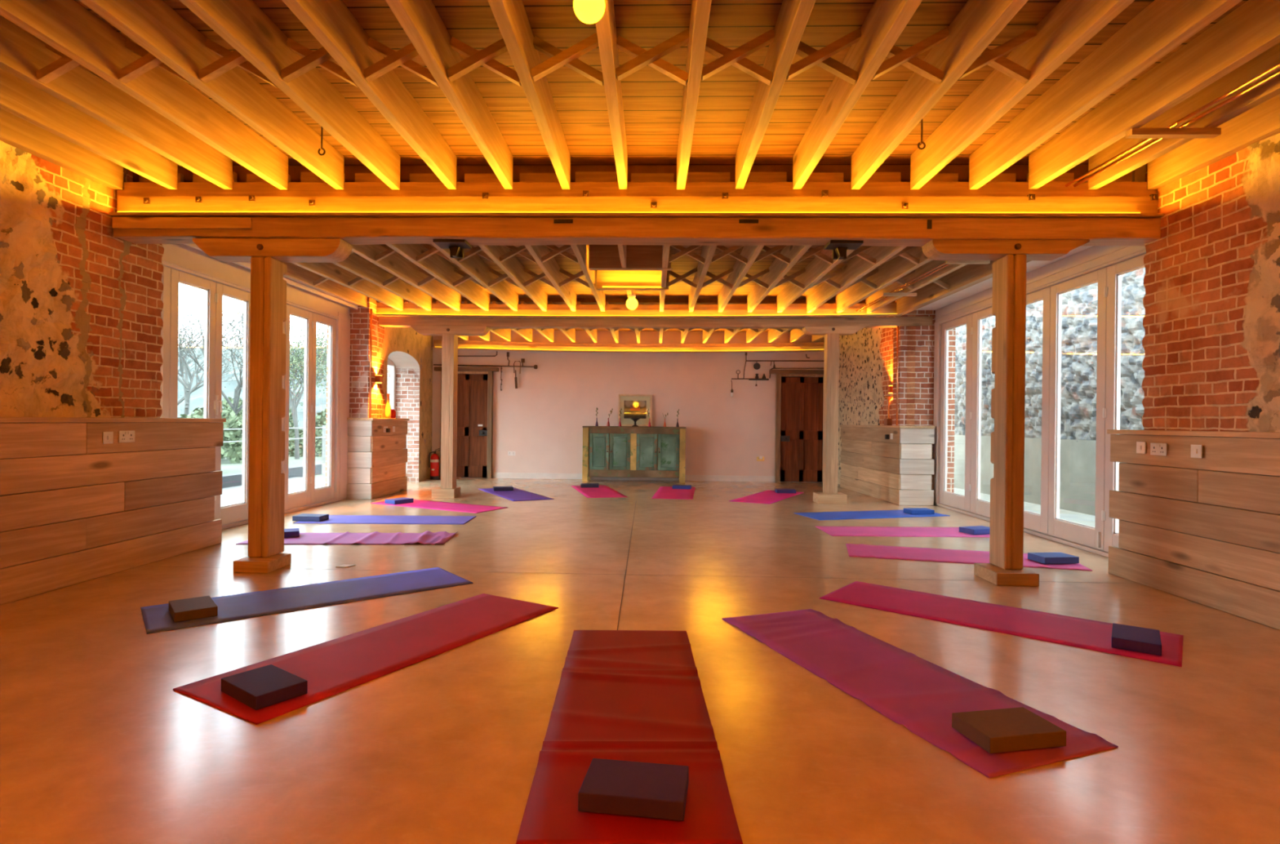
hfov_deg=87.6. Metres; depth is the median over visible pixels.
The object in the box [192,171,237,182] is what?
joist blocking
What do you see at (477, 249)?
brace
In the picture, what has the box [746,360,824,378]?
rail
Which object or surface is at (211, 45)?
brace
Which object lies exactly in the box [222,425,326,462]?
railing
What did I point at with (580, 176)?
joist blocking
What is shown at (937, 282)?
brace
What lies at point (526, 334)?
joist
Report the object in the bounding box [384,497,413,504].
block
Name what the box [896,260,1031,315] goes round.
joist
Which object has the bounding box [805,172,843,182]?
joist blocking
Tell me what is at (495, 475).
baseboard
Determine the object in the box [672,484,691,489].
block
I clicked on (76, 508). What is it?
panelling
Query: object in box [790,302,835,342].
joist
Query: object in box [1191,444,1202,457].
light switch
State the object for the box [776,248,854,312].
joist
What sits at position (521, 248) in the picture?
brace
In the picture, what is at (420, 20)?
joist
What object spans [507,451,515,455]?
wall socket
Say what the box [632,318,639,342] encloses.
joist
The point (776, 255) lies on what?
brace
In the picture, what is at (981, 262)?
batten
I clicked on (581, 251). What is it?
joist
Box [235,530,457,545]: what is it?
yoga mat
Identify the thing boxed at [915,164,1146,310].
trim
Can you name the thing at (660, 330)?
joist
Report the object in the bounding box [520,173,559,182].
joist blocking
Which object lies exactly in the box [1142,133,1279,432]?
wall
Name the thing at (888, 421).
lamp
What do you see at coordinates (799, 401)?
door
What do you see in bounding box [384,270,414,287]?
brace
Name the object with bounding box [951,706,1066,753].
block
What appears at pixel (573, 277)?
brace
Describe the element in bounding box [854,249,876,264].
brace
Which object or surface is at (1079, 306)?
wall
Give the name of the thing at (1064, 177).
joist blocking
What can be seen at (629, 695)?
yoga mat
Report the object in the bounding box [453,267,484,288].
brace
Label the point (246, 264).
trim
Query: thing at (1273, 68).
copper pipes
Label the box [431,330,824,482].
wall
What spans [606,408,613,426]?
bud vase
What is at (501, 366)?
hook
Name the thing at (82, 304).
wall
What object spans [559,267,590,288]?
brace
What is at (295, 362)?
tree
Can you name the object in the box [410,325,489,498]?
timber post
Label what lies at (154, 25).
joist
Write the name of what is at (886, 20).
joist
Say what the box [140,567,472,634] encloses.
yoga mat
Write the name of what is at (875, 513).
yoga mat
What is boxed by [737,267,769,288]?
brace
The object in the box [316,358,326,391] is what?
tree
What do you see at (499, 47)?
brace
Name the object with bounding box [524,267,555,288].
brace
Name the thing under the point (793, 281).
brace
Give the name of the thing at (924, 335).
wall pier
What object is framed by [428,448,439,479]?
fire extinguisher
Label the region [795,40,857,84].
brace
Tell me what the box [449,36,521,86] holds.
brace
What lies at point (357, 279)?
brace
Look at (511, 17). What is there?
joist
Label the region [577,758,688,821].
block
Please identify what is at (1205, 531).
panelling
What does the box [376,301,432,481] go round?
wall
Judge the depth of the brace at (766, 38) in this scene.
3.33 m
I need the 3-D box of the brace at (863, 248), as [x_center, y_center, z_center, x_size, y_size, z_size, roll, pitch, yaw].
[2.146,-1.679,6.557,0.384,0.232,0.045,1,0,2]
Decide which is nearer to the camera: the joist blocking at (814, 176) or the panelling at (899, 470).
the joist blocking at (814, 176)
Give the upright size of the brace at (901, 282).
0.232 m
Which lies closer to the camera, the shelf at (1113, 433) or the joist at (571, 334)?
the shelf at (1113, 433)
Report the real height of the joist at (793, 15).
0.253 m
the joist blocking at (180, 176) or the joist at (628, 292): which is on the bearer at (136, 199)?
the joist blocking at (180, 176)
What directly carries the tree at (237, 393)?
on the ground
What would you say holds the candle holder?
on the panelling at (376, 460)
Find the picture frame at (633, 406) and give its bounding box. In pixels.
[617,394,652,426]
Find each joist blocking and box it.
[138,173,183,182]
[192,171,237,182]
[246,173,290,182]
[300,171,344,182]
[355,173,382,182]
[409,173,441,182]
[464,173,499,182]
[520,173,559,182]
[575,171,617,182]
[631,173,674,182]
[686,172,729,182]
[746,172,786,182]
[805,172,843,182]
[866,172,900,182]
[927,173,958,182]
[988,173,1015,182]
[1026,173,1074,182]
[1084,171,1132,182]
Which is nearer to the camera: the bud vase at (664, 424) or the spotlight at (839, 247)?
the spotlight at (839, 247)
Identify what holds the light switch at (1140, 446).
attached to the panelling at (1205, 531)
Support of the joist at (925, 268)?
attached to the ceiling at (684, 264)
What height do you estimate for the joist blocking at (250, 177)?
0.106 m
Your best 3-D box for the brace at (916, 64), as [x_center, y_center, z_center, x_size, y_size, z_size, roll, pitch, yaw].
[1.343,-1.833,3.370,0.385,0.237,0.045,1,0,2]
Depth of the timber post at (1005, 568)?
4.84 m
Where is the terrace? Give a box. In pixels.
[220,476,325,506]
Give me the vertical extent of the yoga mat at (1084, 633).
0.006 m
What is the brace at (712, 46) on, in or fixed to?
attached to the joist at (793, 15)
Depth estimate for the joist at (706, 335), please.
12.11 m
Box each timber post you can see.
[192,238,352,573]
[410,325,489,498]
[802,325,866,504]
[921,239,1089,586]
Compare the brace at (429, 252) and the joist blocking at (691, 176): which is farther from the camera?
the brace at (429, 252)
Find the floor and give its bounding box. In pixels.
[0,477,1279,843]
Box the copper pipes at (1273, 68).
[1065,62,1279,186]
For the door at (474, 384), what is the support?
in the wall at (542, 420)
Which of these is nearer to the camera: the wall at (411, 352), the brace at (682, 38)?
the brace at (682, 38)
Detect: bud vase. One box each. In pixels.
[595,407,598,426]
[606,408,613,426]
[618,408,622,426]
[647,408,650,426]
[662,413,667,426]
[675,408,679,426]
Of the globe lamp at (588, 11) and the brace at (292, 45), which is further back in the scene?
the brace at (292, 45)
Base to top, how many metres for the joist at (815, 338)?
0.207 m
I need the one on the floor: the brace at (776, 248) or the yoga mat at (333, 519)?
the yoga mat at (333, 519)
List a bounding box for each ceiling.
[74,0,1248,165]
[133,164,1088,299]
[404,297,896,332]
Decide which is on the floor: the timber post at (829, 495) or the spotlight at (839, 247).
the timber post at (829, 495)
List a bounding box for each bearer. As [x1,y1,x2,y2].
[108,182,1164,217]
[374,302,902,318]
[431,339,824,352]
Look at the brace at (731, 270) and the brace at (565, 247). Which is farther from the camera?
the brace at (731, 270)
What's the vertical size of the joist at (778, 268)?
0.246 m
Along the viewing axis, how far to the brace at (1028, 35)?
3.29 m
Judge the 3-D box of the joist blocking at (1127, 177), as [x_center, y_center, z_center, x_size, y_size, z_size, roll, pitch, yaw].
[3.507,-1.811,5.000,0.327,0.119,0.040,1,0,2]
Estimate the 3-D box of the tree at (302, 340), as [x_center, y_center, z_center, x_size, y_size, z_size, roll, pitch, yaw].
[-15.323,-1.743,33.644,5.182,5.526,3.747,1,0,2]
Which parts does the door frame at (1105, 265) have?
sash, sash, sash, frame moulding, sash, sash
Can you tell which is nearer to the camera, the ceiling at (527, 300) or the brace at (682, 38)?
the brace at (682, 38)
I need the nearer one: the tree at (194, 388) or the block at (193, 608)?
the block at (193, 608)
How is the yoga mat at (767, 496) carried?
on the floor
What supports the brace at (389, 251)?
attached to the joist at (434, 264)
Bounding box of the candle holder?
[391,408,395,417]
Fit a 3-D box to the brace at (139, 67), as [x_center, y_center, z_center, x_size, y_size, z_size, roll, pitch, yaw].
[-2.498,-1.874,3.437,0.385,0.237,0.045,1,0,2]
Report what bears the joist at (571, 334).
attached to the ceiling at (527, 300)
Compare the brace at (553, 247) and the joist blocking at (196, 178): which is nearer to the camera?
the joist blocking at (196, 178)
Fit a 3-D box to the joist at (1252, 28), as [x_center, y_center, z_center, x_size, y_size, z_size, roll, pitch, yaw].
[2.822,-1.817,2.599,0.068,0.251,4.530,1,0,1]
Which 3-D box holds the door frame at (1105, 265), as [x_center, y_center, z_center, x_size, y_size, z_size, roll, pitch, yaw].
[4.162,-0.208,7.076,0.146,2.775,4.900,1,0,2]
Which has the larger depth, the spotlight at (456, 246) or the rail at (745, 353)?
the rail at (745, 353)
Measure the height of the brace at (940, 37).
0.237 m
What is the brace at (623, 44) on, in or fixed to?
attached to the joist at (606, 28)
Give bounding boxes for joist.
[0,0,288,189]
[0,14,232,189]
[0,67,177,189]
[0,108,123,189]
[79,0,344,189]
[179,0,399,190]
[282,0,457,189]
[283,262,367,307]
[290,262,404,310]
[333,253,433,310]
[351,244,461,311]
[385,0,513,189]
[386,244,490,311]
[408,301,468,340]
[431,244,519,311]
[435,300,489,341]
[464,301,511,341]
[478,244,547,311]
[488,0,570,189]
[492,301,532,342]
[520,301,554,342]
[524,244,576,311]
[548,301,575,342]
[570,244,605,311]
[576,301,596,342]
[595,0,627,189]
[604,301,618,342]
[617,244,626,267]
[626,290,634,310]
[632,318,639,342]
[659,244,670,311]
[659,302,665,342]
[676,0,711,190]
[680,318,693,342]
[688,245,716,311]
[702,328,714,342]
[717,245,764,311]
[724,302,746,342]
[735,0,815,189]
[746,244,811,312]
[746,302,778,342]
[768,302,807,342]
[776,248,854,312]
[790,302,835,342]
[792,0,922,189]
[805,245,906,312]
[811,316,865,342]
[835,246,931,312]
[851,0,1027,189]
[865,260,968,313]
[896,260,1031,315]
[910,0,1134,189]
[968,0,1242,189]
[1028,0,1279,189]
[1088,42,1279,189]
[1147,93,1279,189]
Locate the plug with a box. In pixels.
[884,434,888,439]
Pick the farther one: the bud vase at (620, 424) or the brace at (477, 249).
the bud vase at (620, 424)
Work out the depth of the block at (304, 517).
7.32 m
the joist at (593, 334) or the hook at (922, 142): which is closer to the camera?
the hook at (922, 142)
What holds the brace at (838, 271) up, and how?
attached to the joist at (857, 267)
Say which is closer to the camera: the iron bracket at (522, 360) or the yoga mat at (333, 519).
the yoga mat at (333, 519)
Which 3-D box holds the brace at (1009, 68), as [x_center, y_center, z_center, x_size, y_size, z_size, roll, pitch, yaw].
[1.770,-1.829,3.357,0.385,0.237,0.045,1,0,2]
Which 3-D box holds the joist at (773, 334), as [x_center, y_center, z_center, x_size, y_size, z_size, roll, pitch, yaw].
[2.456,-1.633,11.280,0.056,0.226,3.060,1,0,1]
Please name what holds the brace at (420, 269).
attached to the joist at (397, 265)
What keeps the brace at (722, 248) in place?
attached to the joist at (708, 251)
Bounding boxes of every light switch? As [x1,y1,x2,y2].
[102,431,113,444]
[1136,441,1145,453]
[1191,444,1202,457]
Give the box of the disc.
[753,361,759,369]
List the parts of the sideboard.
leg, door, door panel, door, door panel, rail, rail, door, door panel, door panel, door, leg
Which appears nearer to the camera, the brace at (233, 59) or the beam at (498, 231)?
the brace at (233, 59)
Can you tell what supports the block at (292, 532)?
on the yoga mat at (426, 537)
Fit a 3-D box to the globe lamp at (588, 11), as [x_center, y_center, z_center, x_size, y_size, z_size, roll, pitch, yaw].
[-0.198,-1.646,2.607,0.124,0.160,0.124,1,0,2]
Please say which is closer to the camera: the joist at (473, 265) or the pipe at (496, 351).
the joist at (473, 265)
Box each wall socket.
[118,430,134,442]
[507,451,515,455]
[756,455,764,461]
[1150,442,1166,456]
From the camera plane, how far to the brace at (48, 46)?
3.48 m
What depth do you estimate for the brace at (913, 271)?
7.75 m
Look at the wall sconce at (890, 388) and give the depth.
9.93 m
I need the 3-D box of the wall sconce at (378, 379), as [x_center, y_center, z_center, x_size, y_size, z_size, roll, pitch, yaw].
[-3.818,-0.627,9.741,0.090,0.112,0.110,1,0,2]
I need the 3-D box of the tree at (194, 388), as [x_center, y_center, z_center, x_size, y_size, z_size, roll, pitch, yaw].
[-25.670,-2.394,37.927,7.303,6.624,5.465,1,0,-10]
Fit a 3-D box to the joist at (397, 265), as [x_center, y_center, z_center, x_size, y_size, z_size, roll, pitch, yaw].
[-2.672,-1.734,7.494,0.059,0.247,4.500,1,0,1]
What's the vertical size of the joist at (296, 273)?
0.248 m
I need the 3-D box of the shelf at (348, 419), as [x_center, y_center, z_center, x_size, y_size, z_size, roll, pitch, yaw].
[-3.965,-0.041,10.073,0.460,0.034,1.365,1,0,2]
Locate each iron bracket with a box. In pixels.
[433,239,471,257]
[520,358,524,365]
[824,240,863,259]
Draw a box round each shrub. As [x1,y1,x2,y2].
[177,407,242,451]
[191,409,242,463]
[222,396,243,412]
[231,401,302,442]
[288,426,322,456]
[302,408,326,451]
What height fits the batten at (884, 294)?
0.035 m
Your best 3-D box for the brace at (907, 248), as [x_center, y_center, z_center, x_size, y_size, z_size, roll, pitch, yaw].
[2.566,-1.675,6.544,0.384,0.232,0.045,1,0,2]
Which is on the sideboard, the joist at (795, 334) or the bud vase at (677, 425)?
the bud vase at (677, 425)
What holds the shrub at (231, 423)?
on the ground
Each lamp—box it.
[573,0,604,23]
[626,294,637,309]
[884,396,892,425]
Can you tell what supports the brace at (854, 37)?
attached to the joist at (793, 15)
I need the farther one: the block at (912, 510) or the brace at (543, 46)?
the block at (912, 510)
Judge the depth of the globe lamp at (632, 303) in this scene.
8.41 m
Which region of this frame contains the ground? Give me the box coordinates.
[221,439,325,477]
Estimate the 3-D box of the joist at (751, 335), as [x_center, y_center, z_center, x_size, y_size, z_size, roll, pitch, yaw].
[2.038,-1.634,11.292,0.057,0.234,3.060,1,0,1]
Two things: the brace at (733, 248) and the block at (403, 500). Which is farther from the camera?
the block at (403, 500)
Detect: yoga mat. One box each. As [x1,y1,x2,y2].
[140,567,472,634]
[173,593,558,724]
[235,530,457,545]
[293,515,476,524]
[370,499,506,513]
[478,487,554,501]
[515,630,742,843]
[571,485,626,497]
[651,486,695,499]
[722,608,1118,778]
[729,489,804,504]
[793,509,949,519]
[815,526,989,537]
[819,581,1183,666]
[845,543,1092,571]
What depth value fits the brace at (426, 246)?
6.71 m
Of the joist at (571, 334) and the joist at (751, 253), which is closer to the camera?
the joist at (751, 253)
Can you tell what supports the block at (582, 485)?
on the yoga mat at (602, 491)
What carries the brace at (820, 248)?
attached to the joist at (818, 268)
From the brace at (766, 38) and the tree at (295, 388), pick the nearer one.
the brace at (766, 38)
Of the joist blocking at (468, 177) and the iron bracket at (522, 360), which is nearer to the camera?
the joist blocking at (468, 177)
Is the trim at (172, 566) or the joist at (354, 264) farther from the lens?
the joist at (354, 264)
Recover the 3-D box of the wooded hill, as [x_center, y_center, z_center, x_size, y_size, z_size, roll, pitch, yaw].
[-64.582,-5.194,95.012,125.000,14.645,90.000,1,0,2]
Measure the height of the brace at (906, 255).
0.232 m
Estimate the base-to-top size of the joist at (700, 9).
0.252 m
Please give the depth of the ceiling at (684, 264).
5.25 m
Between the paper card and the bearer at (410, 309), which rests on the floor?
the paper card
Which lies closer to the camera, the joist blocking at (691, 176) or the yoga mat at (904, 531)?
the joist blocking at (691, 176)
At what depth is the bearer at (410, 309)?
9.58 m
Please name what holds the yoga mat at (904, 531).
on the floor
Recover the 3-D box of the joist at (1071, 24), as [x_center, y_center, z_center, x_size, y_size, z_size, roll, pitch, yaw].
[1.970,-1.826,2.625,0.066,0.252,4.530,1,0,1]
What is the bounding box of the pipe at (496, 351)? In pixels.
[457,351,497,356]
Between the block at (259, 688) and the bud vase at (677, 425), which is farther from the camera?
the bud vase at (677, 425)
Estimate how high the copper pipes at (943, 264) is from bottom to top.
0.017 m
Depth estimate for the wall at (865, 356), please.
11.03 m
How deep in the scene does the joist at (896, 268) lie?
7.61 m
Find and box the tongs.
[513,360,520,388]
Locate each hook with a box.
[317,126,325,155]
[500,366,502,390]
[506,351,510,365]
[917,119,925,149]
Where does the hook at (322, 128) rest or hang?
hanging from the joist at (242, 24)
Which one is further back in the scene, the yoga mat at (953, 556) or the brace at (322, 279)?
the brace at (322, 279)
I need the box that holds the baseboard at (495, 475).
[493,472,774,481]
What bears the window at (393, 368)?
in the wall at (411, 352)
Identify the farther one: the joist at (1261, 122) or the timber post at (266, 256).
the timber post at (266, 256)
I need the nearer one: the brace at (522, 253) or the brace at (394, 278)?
the brace at (522, 253)
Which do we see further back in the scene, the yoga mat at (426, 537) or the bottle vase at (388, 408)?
the bottle vase at (388, 408)
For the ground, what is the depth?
16.73 m
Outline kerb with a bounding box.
[222,464,321,488]
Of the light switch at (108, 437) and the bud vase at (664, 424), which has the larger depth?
the bud vase at (664, 424)
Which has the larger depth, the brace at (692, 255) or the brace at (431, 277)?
the brace at (431, 277)
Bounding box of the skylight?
[588,244,671,290]
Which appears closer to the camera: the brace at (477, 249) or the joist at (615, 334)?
the brace at (477, 249)
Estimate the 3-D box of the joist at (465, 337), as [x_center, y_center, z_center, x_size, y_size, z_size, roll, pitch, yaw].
[-3.391,-1.699,11.458,0.056,0.219,3.060,1,0,1]
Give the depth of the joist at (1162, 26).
3.47 m
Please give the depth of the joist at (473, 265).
7.76 m
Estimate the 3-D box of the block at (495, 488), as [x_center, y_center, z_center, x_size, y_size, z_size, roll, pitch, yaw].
[-2.213,1.075,10.793,0.306,0.054,0.203,1,0,-16]
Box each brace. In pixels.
[35,55,79,84]
[45,43,118,88]
[117,53,163,83]
[124,39,197,88]
[198,49,247,83]
[205,38,277,87]
[280,46,333,82]
[286,37,358,87]
[313,276,328,286]
[347,276,364,286]
[363,42,419,82]
[368,36,439,87]
[374,248,395,262]
[378,244,412,262]
[382,275,399,286]
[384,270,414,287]
[415,247,439,262]
[417,275,435,286]
[418,267,449,287]
[419,244,453,262]
[446,38,507,81]
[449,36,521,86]
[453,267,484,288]
[453,274,471,286]
[457,245,482,262]
[469,244,495,263]
[488,267,519,288]
[488,273,508,287]
[499,245,526,262]
[504,245,536,262]
[523,272,546,287]
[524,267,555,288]
[531,32,598,81]
[533,35,604,86]
[541,244,571,262]
[544,244,578,263]
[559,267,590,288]
[559,271,584,287]
[615,28,688,80]
[616,35,688,85]
[666,267,697,287]
[666,270,697,288]
[668,245,701,262]
[670,244,705,263]
[701,28,774,80]
[702,267,733,288]
[704,36,772,84]
[706,271,732,288]
[711,245,743,262]
[715,245,747,263]
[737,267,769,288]
[744,273,768,288]
[754,244,788,262]
[761,245,790,264]
[773,267,805,288]
[782,275,804,288]
[786,27,861,79]
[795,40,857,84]
[796,245,824,263]
[806,247,833,264]
[810,268,841,288]
[822,275,840,289]
[840,245,872,262]
[846,268,878,288]
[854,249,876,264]
[860,279,876,289]
[871,26,948,79]
[882,246,915,263]
[882,269,915,288]
[886,44,943,84]
[896,279,913,289]
[899,252,919,264]
[932,279,949,289]
[958,26,1036,79]
[977,47,1031,84]
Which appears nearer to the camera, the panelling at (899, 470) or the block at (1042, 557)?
the block at (1042, 557)
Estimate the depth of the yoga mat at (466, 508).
8.72 m
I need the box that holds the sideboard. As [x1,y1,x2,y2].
[582,426,685,483]
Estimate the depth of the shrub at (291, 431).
28.39 m
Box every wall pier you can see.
[325,296,377,486]
[892,300,955,493]
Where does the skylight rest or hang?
attached to the ceiling at (684, 264)
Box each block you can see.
[168,595,217,622]
[221,664,307,710]
[284,528,299,537]
[292,513,328,521]
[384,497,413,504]
[493,485,513,490]
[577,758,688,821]
[580,483,599,487]
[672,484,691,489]
[774,488,795,493]
[903,507,934,514]
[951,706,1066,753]
[959,525,990,534]
[1027,552,1079,564]
[1111,622,1161,655]
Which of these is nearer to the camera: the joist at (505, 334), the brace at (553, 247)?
the brace at (553, 247)
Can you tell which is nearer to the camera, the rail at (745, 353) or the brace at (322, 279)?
the brace at (322, 279)
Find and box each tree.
[177,290,301,416]
[177,302,239,415]
[177,329,239,404]
[239,317,319,408]
[288,315,327,459]
[302,340,327,383]
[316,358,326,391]
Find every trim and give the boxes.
[172,566,1090,582]
[185,243,358,309]
[248,262,357,305]
[617,500,636,630]
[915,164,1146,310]
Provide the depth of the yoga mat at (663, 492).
10.57 m
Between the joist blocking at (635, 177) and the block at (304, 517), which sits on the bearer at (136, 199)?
the joist blocking at (635, 177)
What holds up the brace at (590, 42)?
attached to the joist at (511, 17)
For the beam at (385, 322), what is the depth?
9.62 m
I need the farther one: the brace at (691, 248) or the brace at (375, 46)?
the brace at (691, 248)
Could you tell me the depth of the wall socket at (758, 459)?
12.93 m
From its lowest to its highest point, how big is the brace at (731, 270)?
0.232 m
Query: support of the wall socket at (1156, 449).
attached to the panelling at (1205, 531)
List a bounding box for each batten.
[881,292,916,296]
[945,260,990,264]
[1125,127,1221,138]
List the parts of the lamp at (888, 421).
dish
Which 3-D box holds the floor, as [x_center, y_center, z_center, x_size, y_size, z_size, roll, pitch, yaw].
[0.960,1.217,4.823,11.550,0.140,16.900,1,0,2]
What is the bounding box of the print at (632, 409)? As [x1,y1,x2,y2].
[623,400,646,418]
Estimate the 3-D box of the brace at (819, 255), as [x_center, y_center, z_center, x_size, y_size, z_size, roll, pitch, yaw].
[1.727,-1.684,6.615,0.384,0.232,0.045,1,0,2]
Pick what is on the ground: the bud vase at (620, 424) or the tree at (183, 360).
the tree at (183, 360)
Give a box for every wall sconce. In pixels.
[374,374,382,382]
[887,385,893,393]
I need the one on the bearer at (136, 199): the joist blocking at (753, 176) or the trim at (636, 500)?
the joist blocking at (753, 176)
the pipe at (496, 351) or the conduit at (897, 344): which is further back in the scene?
the pipe at (496, 351)
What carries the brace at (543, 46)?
attached to the joist at (511, 17)
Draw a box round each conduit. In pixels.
[368,308,372,417]
[895,325,898,425]
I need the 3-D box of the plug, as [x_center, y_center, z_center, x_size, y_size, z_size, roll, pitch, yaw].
[3.625,0.217,9.789,0.044,0.070,0.070,1,0,2]
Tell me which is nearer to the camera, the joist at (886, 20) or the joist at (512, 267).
the joist at (886, 20)
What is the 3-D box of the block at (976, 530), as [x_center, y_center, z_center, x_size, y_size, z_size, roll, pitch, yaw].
[3.554,1.138,7.015,0.306,0.054,0.203,1,0,-18]
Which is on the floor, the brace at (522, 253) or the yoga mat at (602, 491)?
the yoga mat at (602, 491)
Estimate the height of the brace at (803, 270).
0.232 m
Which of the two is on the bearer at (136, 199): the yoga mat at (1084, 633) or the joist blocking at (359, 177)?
the joist blocking at (359, 177)
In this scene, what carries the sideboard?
on the floor
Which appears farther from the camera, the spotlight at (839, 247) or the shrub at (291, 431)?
the shrub at (291, 431)
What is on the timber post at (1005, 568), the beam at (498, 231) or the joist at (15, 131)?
the beam at (498, 231)
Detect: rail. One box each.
[433,364,537,368]
[730,352,748,382]
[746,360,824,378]
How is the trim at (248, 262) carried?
attached to the wall at (82, 304)
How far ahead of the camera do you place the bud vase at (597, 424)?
12.65 m
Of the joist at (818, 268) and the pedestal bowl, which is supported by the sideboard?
the pedestal bowl
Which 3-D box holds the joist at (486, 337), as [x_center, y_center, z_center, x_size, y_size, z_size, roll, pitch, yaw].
[-2.974,-1.690,11.445,0.058,0.228,3.060,1,0,1]
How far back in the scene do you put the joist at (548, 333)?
12.21 m
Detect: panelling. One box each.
[0,417,226,604]
[346,417,409,499]
[840,424,935,505]
[1106,429,1279,630]
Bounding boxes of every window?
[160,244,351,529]
[387,358,395,418]
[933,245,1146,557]
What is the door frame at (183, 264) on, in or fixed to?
in the wall at (82, 304)
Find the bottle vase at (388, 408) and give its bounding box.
[385,393,391,417]
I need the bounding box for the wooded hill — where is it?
[177,345,326,431]
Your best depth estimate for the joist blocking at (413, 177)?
5.14 m
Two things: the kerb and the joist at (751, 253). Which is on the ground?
the kerb
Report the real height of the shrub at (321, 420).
1.775 m
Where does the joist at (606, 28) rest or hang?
attached to the ceiling at (652, 100)
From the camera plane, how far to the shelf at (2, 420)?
4.69 m
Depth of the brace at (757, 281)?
7.84 m
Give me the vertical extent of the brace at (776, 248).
0.232 m
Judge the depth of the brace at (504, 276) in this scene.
7.89 m
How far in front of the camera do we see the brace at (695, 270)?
7.83 m
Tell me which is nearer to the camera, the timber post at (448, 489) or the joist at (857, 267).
the joist at (857, 267)
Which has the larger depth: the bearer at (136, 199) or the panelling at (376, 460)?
the panelling at (376, 460)
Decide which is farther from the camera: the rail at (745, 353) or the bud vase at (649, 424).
the rail at (745, 353)
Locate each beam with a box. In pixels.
[111,216,1160,246]
[378,316,933,328]
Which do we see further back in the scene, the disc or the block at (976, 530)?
the disc
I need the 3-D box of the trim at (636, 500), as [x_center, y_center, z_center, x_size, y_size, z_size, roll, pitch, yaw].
[-0.090,1.134,6.531,0.006,0.001,6.151,1,0,1]
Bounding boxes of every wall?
[0,140,164,417]
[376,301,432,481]
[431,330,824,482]
[837,310,915,484]
[954,267,1145,519]
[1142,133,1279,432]
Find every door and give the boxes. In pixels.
[434,366,498,478]
[768,369,823,482]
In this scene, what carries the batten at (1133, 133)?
attached to the joist at (1270, 57)
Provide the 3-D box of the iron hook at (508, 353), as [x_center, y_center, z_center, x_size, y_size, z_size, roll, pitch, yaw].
[-2.573,-1.225,13.031,0.067,0.282,0.037,1,0,2]
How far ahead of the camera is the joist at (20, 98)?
4.21 m
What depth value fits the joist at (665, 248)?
7.12 m
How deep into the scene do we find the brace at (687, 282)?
7.87 m
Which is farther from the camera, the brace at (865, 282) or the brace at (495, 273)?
the brace at (495, 273)
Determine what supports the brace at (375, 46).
attached to the joist at (420, 20)
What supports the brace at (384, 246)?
attached to the joist at (434, 264)
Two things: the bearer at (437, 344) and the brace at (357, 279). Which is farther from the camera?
the bearer at (437, 344)
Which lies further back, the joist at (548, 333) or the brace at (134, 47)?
the joist at (548, 333)
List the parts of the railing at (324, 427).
rail, rail, post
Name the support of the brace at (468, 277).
attached to the joist at (473, 265)
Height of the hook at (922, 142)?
0.171 m
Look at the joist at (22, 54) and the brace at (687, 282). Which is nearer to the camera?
the joist at (22, 54)
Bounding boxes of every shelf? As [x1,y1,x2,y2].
[0,417,226,422]
[346,417,409,420]
[748,378,768,380]
[840,424,935,428]
[1106,429,1279,438]
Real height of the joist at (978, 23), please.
0.252 m
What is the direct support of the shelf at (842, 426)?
attached to the panelling at (899, 470)
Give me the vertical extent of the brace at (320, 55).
0.237 m
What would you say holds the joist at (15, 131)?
attached to the ceiling at (652, 100)
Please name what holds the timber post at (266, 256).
on the floor
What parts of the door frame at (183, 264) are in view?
sash, sash, handle plate, handle, sash, sash, sash, sash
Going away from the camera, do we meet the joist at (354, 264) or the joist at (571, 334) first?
the joist at (354, 264)
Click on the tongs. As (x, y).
(515, 378)
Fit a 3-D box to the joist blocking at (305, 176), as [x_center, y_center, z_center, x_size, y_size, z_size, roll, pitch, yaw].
[-2.465,-1.876,5.182,0.327,0.122,0.040,1,0,2]
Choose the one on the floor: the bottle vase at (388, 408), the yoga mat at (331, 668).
the yoga mat at (331, 668)
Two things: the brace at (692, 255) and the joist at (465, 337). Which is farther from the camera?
the joist at (465, 337)
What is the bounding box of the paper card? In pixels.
[335,564,355,567]
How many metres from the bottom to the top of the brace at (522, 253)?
0.232 m
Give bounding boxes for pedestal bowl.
[630,417,639,426]
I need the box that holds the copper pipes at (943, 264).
[855,262,950,311]
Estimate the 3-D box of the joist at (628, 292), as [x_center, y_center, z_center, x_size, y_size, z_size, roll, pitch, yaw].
[-0.127,-1.719,8.802,0.062,0.226,1.730,1,0,1]
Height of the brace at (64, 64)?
0.237 m
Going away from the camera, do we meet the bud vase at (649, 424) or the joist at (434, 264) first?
the joist at (434, 264)
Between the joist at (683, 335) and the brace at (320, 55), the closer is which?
the brace at (320, 55)
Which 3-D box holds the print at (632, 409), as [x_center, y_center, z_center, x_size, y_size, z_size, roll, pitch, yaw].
[-0.094,-0.240,12.930,0.430,0.350,0.003,1,-7,0]
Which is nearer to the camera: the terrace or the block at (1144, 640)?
the block at (1144, 640)
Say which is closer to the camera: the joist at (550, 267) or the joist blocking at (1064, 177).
the joist blocking at (1064, 177)
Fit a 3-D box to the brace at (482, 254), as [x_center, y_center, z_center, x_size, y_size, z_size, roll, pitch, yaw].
[-1.635,-1.719,6.717,0.384,0.232,0.045,1,0,2]
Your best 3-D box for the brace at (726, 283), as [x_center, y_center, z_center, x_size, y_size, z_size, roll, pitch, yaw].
[0.909,-1.693,7.880,0.384,0.232,0.045,1,0,2]
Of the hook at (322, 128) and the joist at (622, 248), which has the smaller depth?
the hook at (322, 128)
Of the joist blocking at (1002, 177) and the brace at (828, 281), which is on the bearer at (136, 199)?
the joist blocking at (1002, 177)

